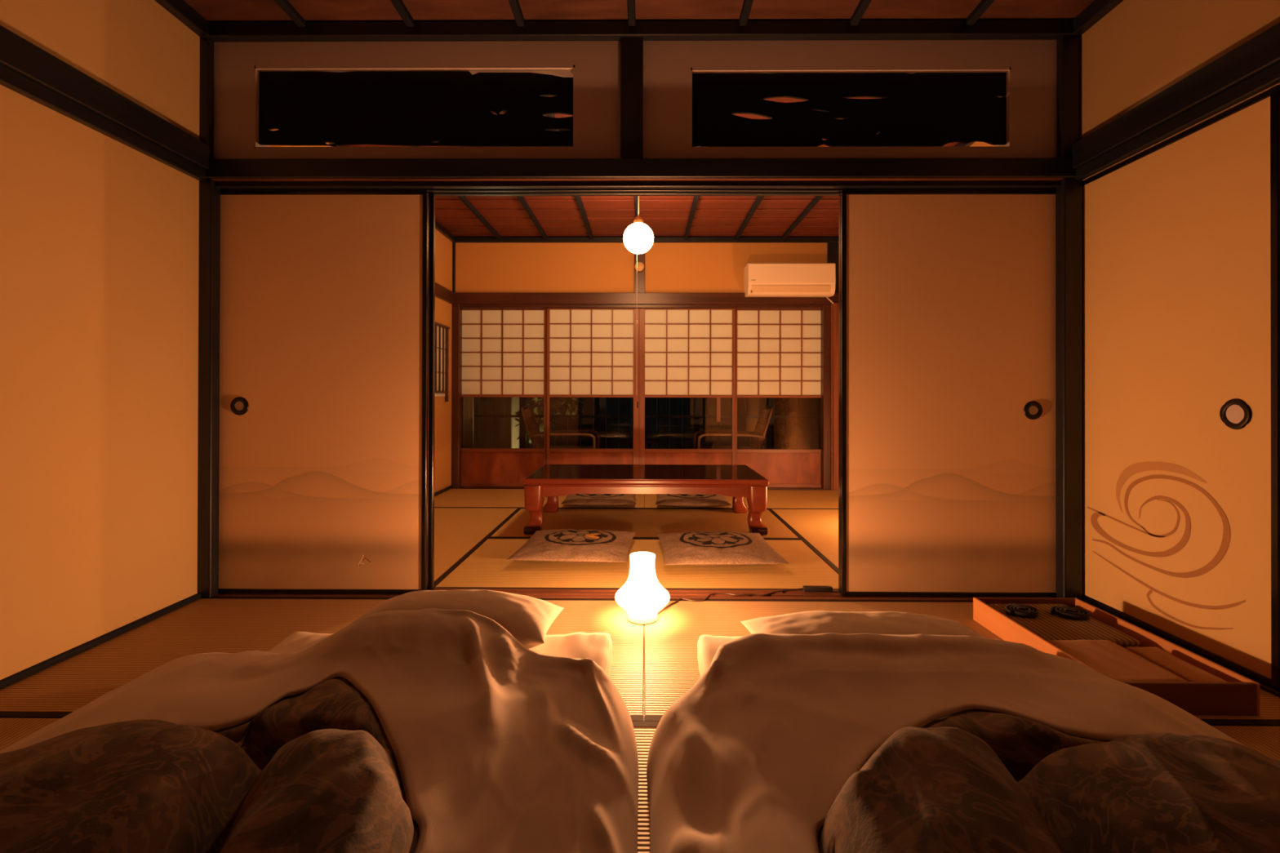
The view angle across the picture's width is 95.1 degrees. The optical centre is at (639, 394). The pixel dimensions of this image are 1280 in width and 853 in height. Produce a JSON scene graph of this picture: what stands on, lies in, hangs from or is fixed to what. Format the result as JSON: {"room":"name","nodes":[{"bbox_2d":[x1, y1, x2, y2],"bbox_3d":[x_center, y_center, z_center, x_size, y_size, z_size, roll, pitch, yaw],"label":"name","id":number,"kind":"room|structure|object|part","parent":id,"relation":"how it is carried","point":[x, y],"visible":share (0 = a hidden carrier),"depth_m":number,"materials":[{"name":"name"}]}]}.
{"room":"traditional dwelling","nodes":[
{"label":"traditional dwelling","id":0,"kind":"room"},
{"bbox_2d":[0,0,199,679],"bbox_3d":[-1.970,-0.369,0.607,0.120,2.475,3.880,0,0,0],"label":"wall","id":1,"kind":"structure","parent":0,"point":[100,236],"depth_m":2.03,"materials":[{"name":"paint"}]},
{"bbox_2d":[0,593,200,688],"bbox_3d":[-1.914,0.857,0.587,0.036,0.022,3.850,0,0,0],"label":"baseboard","id":2,"kind":"structure","parent":1,"relation":"attached to","point":[28,672],"depth_m":2.01,"materials":[{"name":"brown wood"}]},
{"bbox_2d":[0,25,209,181],"bbox_3d":[-1.886,-0.999,0.593,0.045,0.155,3.850,0,0,0],"label":"wooden beam","id":3,"kind":"structure","parent":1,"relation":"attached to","point":[27,69],"depth_m":1.99,"materials":[{"name":"brown wood"}]},
{"bbox_2d":[154,0,208,36],"bbox_3d":[-1.885,-1.570,0.590,0.045,0.063,3.840,0,0,0],"label":"trim","id":4,"kind":"structure","parent":1,"relation":"attached to","point":[181,11],"depth_m":2.40,"materials":[{"name":"brown wood"}]},
{"bbox_2d":[270,128,452,493],"bbox_3d":[-1.837,-0.307,4.146,0.100,2.375,3.000,0,0,0],"label":"wall","id":5,"kind":"structure","parent":0,"point":[443,246],"depth_m":5.29,"materials":[{"name":"paint"}]},
{"bbox_2d":[328,142,455,242],"bbox_3d":[-1.770,-1.464,4.089,0.030,0.050,2.880,0,0,0],"label":"trim","id":6,"kind":"structure","parent":5,"relation":"attached to","point":[438,227],"depth_m":5.20,"materials":[{"name":"brown wood"}]},
{"bbox_2d":[434,322,449,401],"bbox_3d":[-1.765,-0.276,4.979,0.030,0.687,0.800,0,0,0],"label":"window","id":7,"kind":"structure","parent":5,"relation":"in","point":[442,331],"depth_m":5.25,"materials":[{"name":"wood"}]},
{"bbox_2d":[434,484,452,496],"bbox_3d":[-1.784,0.866,4.076,0.012,0.030,2.870,0,0,0],"label":"baseboard","id":8,"kind":"structure","parent":5,"relation":"attached to","point":[449,487],"depth_m":5.26,"materials":[{"name":"brown wood"}]},
{"bbox_2d":[435,282,454,304],"bbox_3d":[-1.771,-0.907,4.112,0.030,0.109,2.810,0,0,0],"label":"rail","id":9,"kind":"object","parent":5,"relation":"attached to","point":[441,291],"visible":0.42,"depth_m":5.23,"materials":[{"name":"red wood"}]},
{"bbox_2d":[213,40,1056,159],"bbox_3d":[-0.006,-1.291,2.585,3.771,0.610,0.100,0,0,0],"label":"wall partition","id":10,"kind":"structure","parent":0,"point":[667,64],"depth_m":2.54,"materials":[{"name":"paint"}]},
{"bbox_2d":[253,65,574,147],"bbox_3d":[-0.983,-1.249,2.592,1.411,0.358,0.100,0,0,0],"label":"transom panel","id":11,"kind":"object","parent":10,"relation":"attached to","point":[396,105],"visible":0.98,"depth_m":2.56,"materials":[{"name":"brown wood"}]},
{"bbox_2d":[620,37,643,158],"bbox_3d":[-0.035,-1.269,2.522,0.097,0.535,0.035,0,0,0],"label":"post","id":12,"kind":"object","parent":10,"relation":"attached to","point":[631,48],"visible":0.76,"depth_m":2.50,"materials":[{"name":"brown wood"}]},
{"bbox_2d":[211,177,1063,181],"bbox_3d":[-0.022,-0.921,2.510,3.639,0.006,0.026,0,0,0],"label":"trim","id":13,"kind":"structure","parent":10,"relation":"attached to","point":[1053,178],"depth_m":2.51,"materials":[{"name":"brown wood"}]},
{"bbox_2d":[204,158,1075,178],"bbox_3d":[-0.008,-0.965,2.518,3.771,0.083,0.050,0,0,0],"label":"beam","id":14,"kind":"structure","parent":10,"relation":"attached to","point":[402,167],"depth_m":2.49,"materials":[{"name":"brown wood"}]},
{"bbox_2d":[214,180,1061,195],"bbox_3d":[-0.007,-0.928,2.577,3.771,0.070,0.123,0,0,0],"label":"track","id":15,"kind":"object","parent":14,"relation":"attached to","point":[439,188],"visible":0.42,"depth_m":2.53,"materials":[{"name":"brown wood"}]},
{"bbox_2d":[200,19,1082,42],"bbox_3d":[-0.006,-1.560,2.513,3.771,0.063,0.045,0,0,0],"label":"trim","id":16,"kind":"structure","parent":10,"relation":"attached to","point":[988,29],"depth_m":2.50,"materials":[{"name":"brown wood"}]},
{"bbox_2d":[690,66,1011,147],"bbox_3d":[0.919,-1.238,2.577,1.412,0.348,0.100,0,0,0],"label":"transom panel","id":17,"kind":"object","parent":10,"relation":"attached to","point":[919,107],"visible":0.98,"depth_m":2.55,"materials":[{"name":"brown wood"}]},
{"bbox_2d":[434,488,838,590],"bbox_3d":[0.060,0.944,4.126,3.900,0.121,3.000,0,0,0],"label":"floor","id":18,"kind":"structure","parent":0,"point":[477,531],"depth_m":3.60,"materials":[{"name":"beige wicker"}]},
{"bbox_2d":[506,528,635,562],"bbox_3d":[-0.349,0.832,3.245,0.610,0.092,0.640,0,0,3],"label":"floor cushion","id":19,"kind":"object","parent":18,"relation":"on","point":[562,545],"visible":1,"depth_m":3.08,"materials":[{"name":"beige fabric"}]},
{"bbox_2d":[560,493,636,506],"bbox_3d":[-0.320,0.837,4.720,0.580,0.092,0.500,0,0,-1],"label":"floor cushion","id":20,"kind":"object","parent":18,"relation":"on","point":[580,500],"visible":0.76,"depth_m":4.52,"materials":[{"name":"fabric"}]},
{"bbox_2d":[457,486,831,489],"bbox_3d":[0.072,0.916,5.561,3.700,0.068,0.130,0,0,0],"label":"threshold","id":21,"kind":"object","parent":18,"relation":"on","point":[811,488],"visible":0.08,"depth_m":5.51,"materials":[{"name":"red wood"}]},
{"bbox_2d":[451,304,462,488],"bbox_3d":[-1.741,0.014,5.579,0.071,1.744,0.130,0,0,0],"label":"post","id":22,"kind":"object","parent":21,"relation":"on","point":[456,326],"visible":0.78,"depth_m":5.51,"materials":[{"name":"red wood"}]},
{"bbox_2d":[461,308,546,486],"bbox_3d":[-1.315,0.029,5.595,0.856,1.708,0.030,0,0,0],"label":"door","id":23,"kind":"structure","parent":21,"relation":"on","point":[504,352],"depth_m":5.59,"materials":[{"name":"white paper"}]},
{"bbox_2d":[546,308,639,464],"bbox_3d":[-0.446,0.030,5.553,0.877,1.708,0.032,0,0,0],"label":"door","id":24,"kind":"structure","parent":21,"relation":"on","point":[592,353],"depth_m":5.55,"materials":[{"name":"white paper"}]},
{"bbox_2d":[639,308,735,464],"bbox_3d":[0.446,0.032,5.547,0.908,1.708,0.030,0,0,0],"label":"door","id":25,"kind":"structure","parent":21,"relation":"on","point":[684,353],"depth_m":5.54,"materials":[{"name":"white paper"}]},
{"bbox_2d":[734,309,821,487],"bbox_3d":[1.332,0.034,5.575,0.873,1.708,0.030,0,0,0],"label":"door","id":26,"kind":"structure","parent":21,"relation":"on","point":[778,353],"depth_m":5.57,"materials":[{"name":"white paper"}]},
{"bbox_2d":[819,304,831,488],"bbox_3d":[1.755,0.021,5.551,0.068,1.744,0.130,0,0,0],"label":"post","id":27,"kind":"object","parent":21,"relation":"on","point":[825,333],"visible":0.8,"depth_m":5.49,"materials":[{"name":"red wood"}]},
{"bbox_2d":[830,302,838,490],"bbox_3d":[1.856,0.021,5.491,0.135,1.744,0.090,0,0,0],"label":"post","id":28,"kind":"object","parent":21,"relation":"on","point":[834,307],"visible":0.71,"depth_m":5.45,"materials":[{"name":"brown wood"}]},
{"bbox_2d":[522,464,768,534],"bbox_3d":[0.038,0.709,4.065,1.545,0.350,0.817,0,0,0],"label":"table","id":29,"kind":"object","parent":18,"relation":"on","point":[551,482],"visible":0.99,"depth_m":3.69,"materials":[{"name":"wood"}]},
{"bbox_3d":[-0.671,0.729,3.734,0.124,0.305,0.124,0,0,0],"label":"leg","id":30,"kind":"part","parent":29,"relation":"part of","materials":[{"name":"brown wood"}]},
{"bbox_3d":[-0.666,0.732,4.407,0.124,0.305,0.124,0,0,0],"label":"leg","id":31,"kind":"part","parent":29,"relation":"part of","materials":[{"name":"brown wood"}]},
{"bbox_3d":[0.038,0.577,4.065,1.509,0.018,0.769,0,0,0],"label":"moulding","id":32,"kind":"part","parent":29,"relation":"part of","materials":[{"name":"brown wood"}]},
{"bbox_3d":[0.747,0.734,4.396,0.124,0.305,0.124,0,0,0],"label":"leg","id":33,"kind":"part","parent":29,"relation":"part of","materials":[{"name":"brown wood"}]},
{"bbox_3d":[0.742,0.732,3.723,0.124,0.305,0.124,0,0,0],"label":"leg","id":34,"kind":"part","parent":29,"relation":"part of","materials":[{"name":"brown wood"}]},
{"bbox_2d":[655,493,731,506],"bbox_3d":[0.415,0.838,4.694,0.580,0.093,0.500,0,0,2],"label":"floor cushion","id":35,"kind":"object","parent":18,"relation":"on","point":[668,500],"visible":0.82,"depth_m":4.51,"materials":[{"name":"fabric"}]},
{"bbox_2d":[657,530,789,565],"bbox_3d":[0.419,0.834,3.199,0.620,0.091,0.650,0,0,-2],"label":"floor cushion","id":36,"kind":"object","parent":18,"relation":"on","point":[723,548],"visible":1,"depth_m":3.03,"materials":[{"name":"fabric"}]},
{"bbox_2d":[182,0,1095,26],"bbox_3d":[-0.021,-1.608,0.606,3.971,0.070,3.900,0,0,0],"label":"ceiling","id":37,"kind":"structure","parent":0,"point":[300,12],"depth_m":2.43,"materials":[{"name":"brown wood"}]},
{"bbox_2d":[0,596,1279,852],"bbox_3d":[-0.027,0.931,0.587,3.971,0.121,3.880,0,0,0],"label":"floor","id":38,"kind":"structure","parent":0,"point":[654,664],"depth_m":2.06,"materials":[{"name":"beige wicker"}]},
{"bbox_2d":[99,631,612,839],"bbox_3d":[-0.620,0.811,0.903,1.050,0.120,2.007,0,0,0],"label":"mattress","id":39,"kind":"object","parent":38,"relation":"on","point":[596,646],"visible":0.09,"depth_m":1.79,"materials":[{"name":"fabric"}]},
{"bbox_2d":[0,608,638,852],"bbox_3d":[-0.697,0.708,0.791,1.443,0.328,1.900,0,0,0],"label":"duvet","id":40,"kind":"object","parent":39,"relation":"on","point":[431,730],"visible":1,"depth_m":1.04,"materials":[{"name":"white fabric"}]},
{"bbox_2d":[359,589,563,648],"bbox_3d":[-0.552,0.683,1.756,0.600,0.170,0.310,0,0,2],"label":"pillow","id":41,"kind":"object","parent":39,"relation":"on","point":[528,619],"visible":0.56,"depth_m":1.70,"materials":[{"name":"fabric"}]},
{"bbox_2d":[614,551,670,624],"bbox_3d":[0.010,0.753,2.287,0.214,0.249,0.214,0,0,0],"label":"floor lamp","id":42,"kind":"object","parent":38,"relation":"on","point":[642,596],"visible":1,"depth_m":2.23,"materials":[{"name":"white"}]},
{"bbox_2d":[213,587,1084,599],"bbox_3d":[-0.011,0.906,2.571,3.871,0.065,0.112,0,0,0],"label":"threshold","id":43,"kind":"object","parent":38,"relation":"on","point":[534,593],"depth_m":2.56,"materials":[{"name":"brown wood"}]},
{"bbox_2d":[197,37,220,598],"bbox_3d":[-1.873,-0.362,2.579,0.068,2.475,0.135,0,0,0],"label":"post","id":44,"kind":"object","parent":43,"relation":"on","point":[209,263],"visible":0.43,"depth_m":2.51,"materials":[{"name":"brown wood"}]},
{"bbox_2d":[217,188,428,594],"bbox_3d":[-1.402,-0.016,2.564,0.942,1.784,0.028,0,0,0],"label":"door","id":45,"kind":"structure","parent":43,"relation":"on","point":[324,292],"depth_m":2.56,"materials":[{"name":"paint"}]},
{"bbox_3d":[-1.751,0.052,2.556,0.081,0.081,0.008,0,0,0],"label":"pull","id":46,"kind":"part","parent":45,"relation":"part of","materials":[{"name":"black metal"}]},
{"bbox_3d":[-1.751,0.052,2.558,0.039,0.039,0.001,0,0,0],"label":"pull dish","id":47,"kind":"part","parent":45,"relation":"part of","materials":[{"name":"paint"}]},
{"bbox_2d":[426,192,435,590],"bbox_3d":[-1.401,-0.016,2.608,0.969,1.784,0.025,0,0,0],"label":"door","id":48,"kind":"structure","parent":43,"relation":"on","point":[431,342],"depth_m":2.59,"materials":[{"name":"paint"}]},
{"bbox_3d":[-1.401,-0.016,2.608,0.949,1.744,0.016,0,0,0],"label":"paper panel","id":49,"kind":"part","parent":48,"relation":"part of","materials":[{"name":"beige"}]},
{"bbox_2d":[838,191,840,593],"bbox_3d":[1.371,-0.010,2.586,0.977,1.784,0.025,0,0,0],"label":"door","id":50,"kind":"structure","parent":43,"relation":"on","point":[839,282],"depth_m":2.59,"materials":[{"name":"paint"}]},
{"bbox_2d":[840,188,1056,597],"bbox_3d":[1.352,-0.010,2.542,0.952,1.784,0.028,0,0,0],"label":"door","id":51,"kind":"structure","parent":43,"relation":"on","point":[948,480],"depth_m":2.54,"materials":[{"name":"paint"}]},
{"bbox_3d":[1.701,0.070,2.529,0.081,0.081,0.008,0,0,0],"label":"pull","id":52,"kind":"part","parent":51,"relation":"part of","materials":[{"name":"black metal"}]},
{"bbox_3d":[1.701,0.070,2.531,0.039,0.039,0.001,0,0,0],"label":"pull dish","id":53,"kind":"part","parent":51,"relation":"part of","materials":[{"name":"paint"}]},
{"bbox_2d":[657,585,832,615],"bbox_3d":[0.434,0.866,2.519,0.854,0.025,0.160,0,0,-21],"label":"lamp cord","id":54,"kind":"object","parent":38,"relation":"on","point":[806,588],"visible":1,"depth_m":2.59,"materials":[{"name":"brown plastic"}]},
{"bbox_2d":[697,634,999,676],"bbox_3d":[0.665,0.815,0.890,1.002,0.117,2.002,0,0,0],"label":"mattress","id":55,"kind":"object","parent":38,"relation":"on","point":[708,646],"visible":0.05,"depth_m":1.79,"materials":[{"name":"fabric"}]},
{"bbox_2d":[740,610,985,638],"bbox_3d":[0.662,0.708,1.696,0.690,0.126,0.310,0,0,-1],"label":"pillow","id":56,"kind":"object","parent":55,"relation":"on","point":[811,622],"visible":0.41,"depth_m":1.67,"materials":[{"name":"fabric"}]},
{"bbox_2d":[646,632,1279,852],"bbox_3d":[0.675,0.705,0.709,1.357,0.336,1.740,0,0,0],"label":"duvet","id":57,"kind":"object","parent":55,"relation":"on","point":[828,742],"visible":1,"depth_m":1.03,"materials":[{"name":"white fabric"}]},
{"bbox_2d":[1055,35,1081,599],"bbox_3d":[1.835,-0.355,2.549,0.084,2.475,0.135,0,0,0],"label":"post","id":58,"kind":"object","parent":38,"relation":"on","point":[1068,195],"visible":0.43,"depth_m":2.48,"materials":[{"name":"brown wood"}]},
{"bbox_2d":[973,597,1259,715],"bbox_3d":[1.499,0.836,1.943,0.400,0.088,0.685,0,0,0],"label":"tray","id":59,"kind":"object","parent":38,"relation":"on","point":[1239,695],"visible":0.52,"depth_m":1.77,"materials":[{"name":"brown wood"}]},
{"bbox_2d":[986,603,1139,648],"bbox_3d":[1.481,0.835,2.093,0.336,0.061,0.358,0,0,0],"label":"robe","id":60,"kind":"object","parent":59,"relation":"on","point":[1048,626],"visible":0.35,"depth_m":2.02,"materials":[{"name":"brown fabric"}]},
{"bbox_2d":[1004,604,1038,618],"bbox_3d":[1.401,0.797,2.149,0.117,0.020,0.093,0,0,-20],"label":"belt","id":61,"kind":"object","parent":60,"relation":"on","point":[1021,611],"depth_m":2.13,"materials":[{"name":"black fabric"}]},
{"bbox_2d":[1050,605,1089,620],"bbox_3d":[1.567,0.797,2.134,0.117,0.020,0.093,0,0,15],"label":"belt","id":62,"kind":"object","parent":60,"relation":"on","point":[1063,611],"depth_m":2.12,"materials":[{"name":"black fabric"}]},
{"bbox_2d":[1048,640,1186,681],"bbox_3d":[1.421,0.829,1.759,0.222,0.072,0.287,0,0,0],"label":"folded towel","id":63,"kind":"object","parent":59,"relation":"on","point":[1109,659],"visible":0.5,"depth_m":1.74,"materials":[{"name":"brown fabric"}]},
{"bbox_2d":[1125,646,1226,681],"bbox_3d":[1.594,0.832,1.740,0.116,0.066,0.251,0,0,0],"label":"folded towel","id":64,"kind":"object","parent":59,"relation":"on","point":[1185,670],"visible":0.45,"depth_m":1.73,"materials":[{"name":"brown fabric"}]},
{"bbox_2d":[455,243,826,293],"bbox_3d":[0.076,-1.204,5.584,3.900,0.563,0.100,0,0,0],"label":"wall","id":65,"kind":"structure","parent":0,"point":[544,268],"depth_m":5.54,"materials":[{"name":"paint"}]},
{"bbox_2d":[452,242,455,292],"bbox_3d":[-1.762,-1.198,5.541,0.025,0.483,0.025,0,0,0],"label":"trim","id":66,"kind":"structure","parent":65,"relation":"attached to","point":[453,243],"depth_m":5.53,"materials":[{"name":"brown wood"}]},
{"bbox_2d":[634,253,644,293],"bbox_3d":[-0.003,-1.194,5.527,0.103,0.483,0.025,0,0,0],"label":"post","id":67,"kind":"object","parent":65,"relation":"attached to","point":[639,277],"visible":0.56,"depth_m":5.51,"materials":[{"name":"red wood"}]},
{"bbox_2d":[453,292,838,304],"bbox_3d":[0.075,-0.899,5.513,3.700,0.109,0.050,0,0,0],"label":"rail","id":68,"kind":"object","parent":65,"relation":"attached to","point":[460,298],"visible":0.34,"depth_m":5.49,"materials":[{"name":"red wood"}]},
{"bbox_2d":[459,304,823,309],"bbox_3d":[0.075,-0.833,5.570,3.700,0.041,0.125,0,0,0],"label":"track","id":69,"kind":"object","parent":68,"relation":"attached to","point":[461,306],"visible":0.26,"depth_m":5.51,"materials":[{"name":"red wood"}]},
{"bbox_2d":[454,236,839,243],"bbox_3d":[0.076,-1.456,5.520,3.700,0.050,0.030,0,0,0],"label":"trim","id":70,"kind":"structure","parent":65,"relation":"attached to","point":[458,239],"depth_m":5.51,"materials":[{"name":"brown wood"}]},
{"bbox_2d":[743,262,835,303],"bbox_3d":[1.407,-1.013,5.402,0.851,0.359,0.242,0,0,0],"label":"air conditioner","id":71,"kind":"object","parent":65,"relation":"attached to","point":[760,279],"visible":1,"depth_m":5.29,"materials":[{"name":"beige plastic"}]},
{"bbox_3d":[1.374,-1.098,5.295,0.782,0.178,0.026,0,0,0],"label":"panel","id":72,"kind":"part","parent":71,"relation":"part of","materials":[{"name":"beige plastic"}]},
{"bbox_2d":[826,242,839,293],"bbox_3d":[1.846,-1.191,5.512,0.160,0.483,0.025,0,0,0],"label":"trim","id":73,"kind":"structure","parent":65,"relation":"attached to","point":[833,248],"depth_m":5.50,"materials":[{"name":"brown wood"}]},
{"bbox_2d":[346,96,958,239],"bbox_3d":[0.066,-1.495,4.135,3.900,0.070,3.000,0,0,0],"label":"ceiling","id":74,"kind":"structure","parent":0,"point":[497,216],"depth_m":4.85,"materials":[{"name":"brown wood"}]},
{"bbox_2d":[623,195,653,324],"bbox_3d":[-0.011,-0.742,4.053,0.211,1.497,0.211,0,0,0],"label":"pendant lamp","id":75,"kind":"object","parent":74,"relation":"hanging from","point":[638,237],"visible":0.91,"depth_m":3.98,"materials":[{"name":"beige glass"}]},
{"bbox_3d":[-0.010,-1.343,4.055,0.007,0.256,0.007,0,0,-22],"label":"cord","id":76,"kind":"part","parent":75,"relation":"part of","materials":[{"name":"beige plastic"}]},
{"bbox_3d":[-0.011,-1.079,4.054,0.211,0.211,0.211,0,0,0],"label":"glass globe","id":77,"kind":"part","parent":75,"relation":"part of","materials":[{"name":"white glass"}]},
{"bbox_2d":[634,262,644,271],"bbox_3d":[-0.005,-1.193,5.487,0.092,0.092,0.055,0,0,0],"label":"handle","id":78,"kind":"object","parent":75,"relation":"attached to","point":[640,265],"visible":0.97,"depth_m":5.46,"materials":[{"name":"brown wood"}]},
{"bbox_2d":[968,0,1279,181],"bbox_3d":[1.936,-0.356,2.126,0.124,2.475,6.980,0,0,0],"label":"wall","id":79,"kind":"structure","parent":0,"point":[1140,49],"depth_m":2.15,"materials":[{"name":"paint"}]},
{"bbox_2d":[954,141,975,146],"bbox_3d":[1.900,-1.457,4.060,0.030,0.050,2.880,0,0,0],"label":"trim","id":80,"kind":"structure","parent":79,"relation":"attached to","point":[959,144],"depth_m":3.39,"materials":[{"name":"brown wood"}]},
{"bbox_2d":[1073,0,1124,34],"bbox_3d":[1.841,-1.563,0.561,0.045,0.063,3.840,0,0,0],"label":"trim","id":81,"kind":"structure","parent":79,"relation":"attached to","point":[1095,12],"depth_m":2.38,"materials":[{"name":"brown wood"}]},
{"bbox_2d":[1071,22,1279,180],"bbox_3d":[1.840,-0.992,0.564,0.045,0.155,3.850,0,0,0],"label":"wooden beam","id":82,"kind":"structure","parent":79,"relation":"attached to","point":[1251,68],"depth_m":1.96,"materials":[{"name":"brown wood"}]},
{"bbox_2d":[1081,84,1279,689],"bbox_3d":[1.892,-0.025,2.131,0.031,1.788,0.829,0,0,0],"label":"door","id":83,"kind":"structure","parent":79,"relation":"in","point":[1180,236],"depth_m":2.00,"materials":[{"name":"paper"}]},
{"bbox_3d":[1.880,0.062,1.848,0.001,0.059,0.059,0,0,0],"label":"pull dish","id":84,"kind":"part","parent":83,"relation":"part of","materials":[{"name":"metal"}]},
{"bbox_3d":[1.878,0.062,1.848,0.008,0.098,0.098,0,0,0],"label":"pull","id":85,"kind":"part","parent":83,"relation":"part of","materials":[{"name":"black metal"}]},
{"bbox_2d":[1081,600,1279,697],"bbox_3d":[1.903,0.871,0.557,0.112,0.014,3.850,0,0,0],"label":"baseboard","id":86,"kind":"structure","parent":79,"relation":"attached to","point":[1270,689],"depth_m":1.93,"materials":[{"name":"brown wood"}]},
{"bbox_3d":[0.053,-1.338,6.345,6.400,0.060,1.420,0,0,0],"label":"ceiling","id":87,"kind":"structure","parent":0,"visible":0},
{"bbox_2d":[462,397,473,448],"bbox_3d":[-1.818,-0.198,6.114,0.154,2.130,0.070,0,0,0],"label":"curtain","id":88,"kind":"object","parent":87,"relation":"hanging from","point":[468,402],"visible":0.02,"depth_m":6.09,"materials":[{"name":"fabric"}]},
{"bbox_2d":[716,397,720,422],"bbox_3d":[0.847,-0.504,6.295,0.076,1.604,0.076,0,0,0],"label":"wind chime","id":89,"kind":"object","parent":87,"relation":"hanging from","point":[718,399],"visible":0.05,"depth_m":6.29,"materials":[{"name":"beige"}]},
{"bbox_3d":[0.048,0.926,6.287,6.400,0.052,1.320,0,0,0],"label":"floor","id":90,"kind":"structure","parent":0,"visible":0},
{"bbox_2d":[473,397,522,448],"bbox_3d":[-1.845,-0.190,6.965,0.900,2.200,0.030,0,0,0],"label":"window frame","id":91,"kind":"structure","parent":90,"relation":"on","point":[520,415],"depth_m":6.95,"materials":[{"name":"brown wood"}]},
{"bbox_2d":[520,404,599,448],"bbox_3d":[-0.852,0.509,6.285,0.798,0.780,0.568,0,0,0],"label":"rattan chair","id":92,"kind":"object","parent":90,"relation":"on","point":[536,437],"visible":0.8,"depth_m":6.28,"materials":[{"name":"brown wicker"}]},
{"bbox_3d":[-1.158,0.345,6.288,0.186,0.454,0.510,0,0,0],"label":"frame","id":93,"kind":"part","parent":92,"relation":"part of","materials":[{"name":"wicker"}]},
{"bbox_3d":[-1.092,0.662,6.016,0.042,0.471,0.028,0,0,0],"label":"leg","id":94,"kind":"part","parent":92,"relation":"part of","materials":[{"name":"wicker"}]},
{"bbox_3d":[-0.799,0.648,6.014,0.686,0.499,0.028,0,0,0],"label":"arm","id":95,"kind":"part","parent":92,"relation":"part of","materials":[{"name":"wicker"}]},
{"bbox_3d":[-0.793,0.586,6.284,0.610,0.025,0.520,0,0,0],"label":"seat","id":96,"kind":"part","parent":92,"relation":"part of","materials":[{"name":"wicker"}]},
{"bbox_3d":[-0.794,0.650,6.554,0.686,0.499,0.028,0,0,0],"label":"arm","id":97,"kind":"part","parent":92,"relation":"part of","materials":[{"name":"wicker"}]},
{"bbox_2d":[522,397,602,448],"bbox_3d":[-0.920,-0.188,6.958,0.950,2.200,0.030,0,0,0],"label":"window","id":98,"kind":"structure","parent":90,"relation":"on","point":[600,416],"depth_m":6.94,"materials":[{"name":"brown wood"}]},
{"bbox_2d":[602,397,697,448],"bbox_3d":[0.115,-0.185,6.950,1.120,2.200,0.030,0,0,0],"label":"window","id":99,"kind":"structure","parent":90,"relation":"on","point":[604,416],"depth_m":6.93,"materials":[{"name":"brown wood"}]},
{"bbox_2d":[693,405,773,448],"bbox_3d":[0.994,0.513,6.271,0.798,0.780,0.568,0,0,0],"label":"rattan chair","id":100,"kind":"object","parent":90,"relation":"on","point":[757,436],"visible":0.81,"depth_m":6.26,"materials":[{"name":"brown wicker"}]},
{"bbox_3d":[0.940,0.653,6.541,0.686,0.499,0.028,0,0,0],"label":"arm","id":101,"kind":"part","parent":100,"relation":"part of","materials":[{"name":"wicker"}]},
{"bbox_3d":[0.934,0.589,6.271,0.610,0.025,0.520,0,0,0],"label":"seat","id":102,"kind":"part","parent":100,"relation":"part of","materials":[{"name":"wicker"}]},
{"bbox_3d":[0.936,0.652,6.001,0.686,0.499,0.028,0,0,0],"label":"arm","id":103,"kind":"part","parent":100,"relation":"part of","materials":[{"name":"wicker"}]},
{"bbox_3d":[1.229,0.667,5.998,0.042,0.471,0.028,0,0,0],"label":"leg","id":104,"kind":"part","parent":100,"relation":"part of","materials":[{"name":"wicker"}]},
{"bbox_3d":[1.300,0.350,6.269,0.186,0.454,0.510,0,0,0],"label":"frame","id":105,"kind":"part","parent":100,"relation":"part of","materials":[{"name":"wicker"}]},
{"bbox_2d":[697,397,771,448],"bbox_3d":[1.115,-0.183,6.942,0.880,2.200,0.030,0,0,0],"label":"window","id":106,"kind":"structure","parent":90,"relation":"on","point":[699,416],"depth_m":6.93,"materials":[{"name":"brown wood"}]},
{"bbox_2d":[771,397,819,448],"bbox_3d":[1.980,-0.182,6.935,0.850,2.200,0.030,0,0,0],"label":"window","id":107,"kind":"structure","parent":90,"relation":"on","point":[773,416],"depth_m":6.92,"materials":[{"name":"brown wood"}]},
{"label":"outside","id":108,"kind":"structure","parent":0,"visible":0},
{"bbox_3d":[0.080,1.432,10.530,18.000,0.150,6.930,0,0,0],"label":"ground","id":109,"kind":"structure","parent":108,"visible":0},
{"bbox_2d":[511,397,585,448],"bbox_3d":[-1.638,-0.494,8.177,1.698,3.684,1.802,0,0,-24],"label":"tree","id":110,"kind":"object","parent":109,"relation":"on","point":[514,401],"visible":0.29,"depth_m":7.87,"materials":[{"name":"green plant"}]},
{"bbox_2d":[550,424,568,445],"bbox_3d":[-1.395,1.051,9.201,0.655,1.181,0.776,0,0,18],"label":"shrub","id":111,"kind":"object","parent":109,"relation":"on","point":[553,437],"visible":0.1,"depth_m":9.13,"materials":[{"name":"green plant"}]},
{"bbox_2d":[473,397,819,448],"bbox_3d":[0.091,0.041,11.545,11.600,2.640,0.090,0,0,0],"label":"window glass","id":112,"kind":"object","parent":109,"relation":"on","point":[808,434],"visible":0.02,"depth_m":11.49,"materials":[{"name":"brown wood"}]},
{"bbox_3d":[0.091,0.111,11.559,11.600,1.500,0.060,0,0,0],"label":"rail","id":113,"kind":"part","parent":112,"relation":"part of","materials":[{"name":"brown wood"}]},
{"bbox_2d":[761,397,804,448],"bbox_3d":[1.939,0.653,8.101,0.696,1.400,0.636,0,0,0],"label":"shrub","id":114,"kind":"object","parent":109,"relation":"on","point":[788,435],"visible":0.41,"depth_m":8.04,"materials":[{"name":"green plant"}]},
{"bbox_3d":[1.966,0.859,8.084,0.048,0.987,0.037,0,0,-22],"label":"stem","id":115,"kind":"part","parent":114,"relation":"part of","materials":[{"name":"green plant"}]}
]}

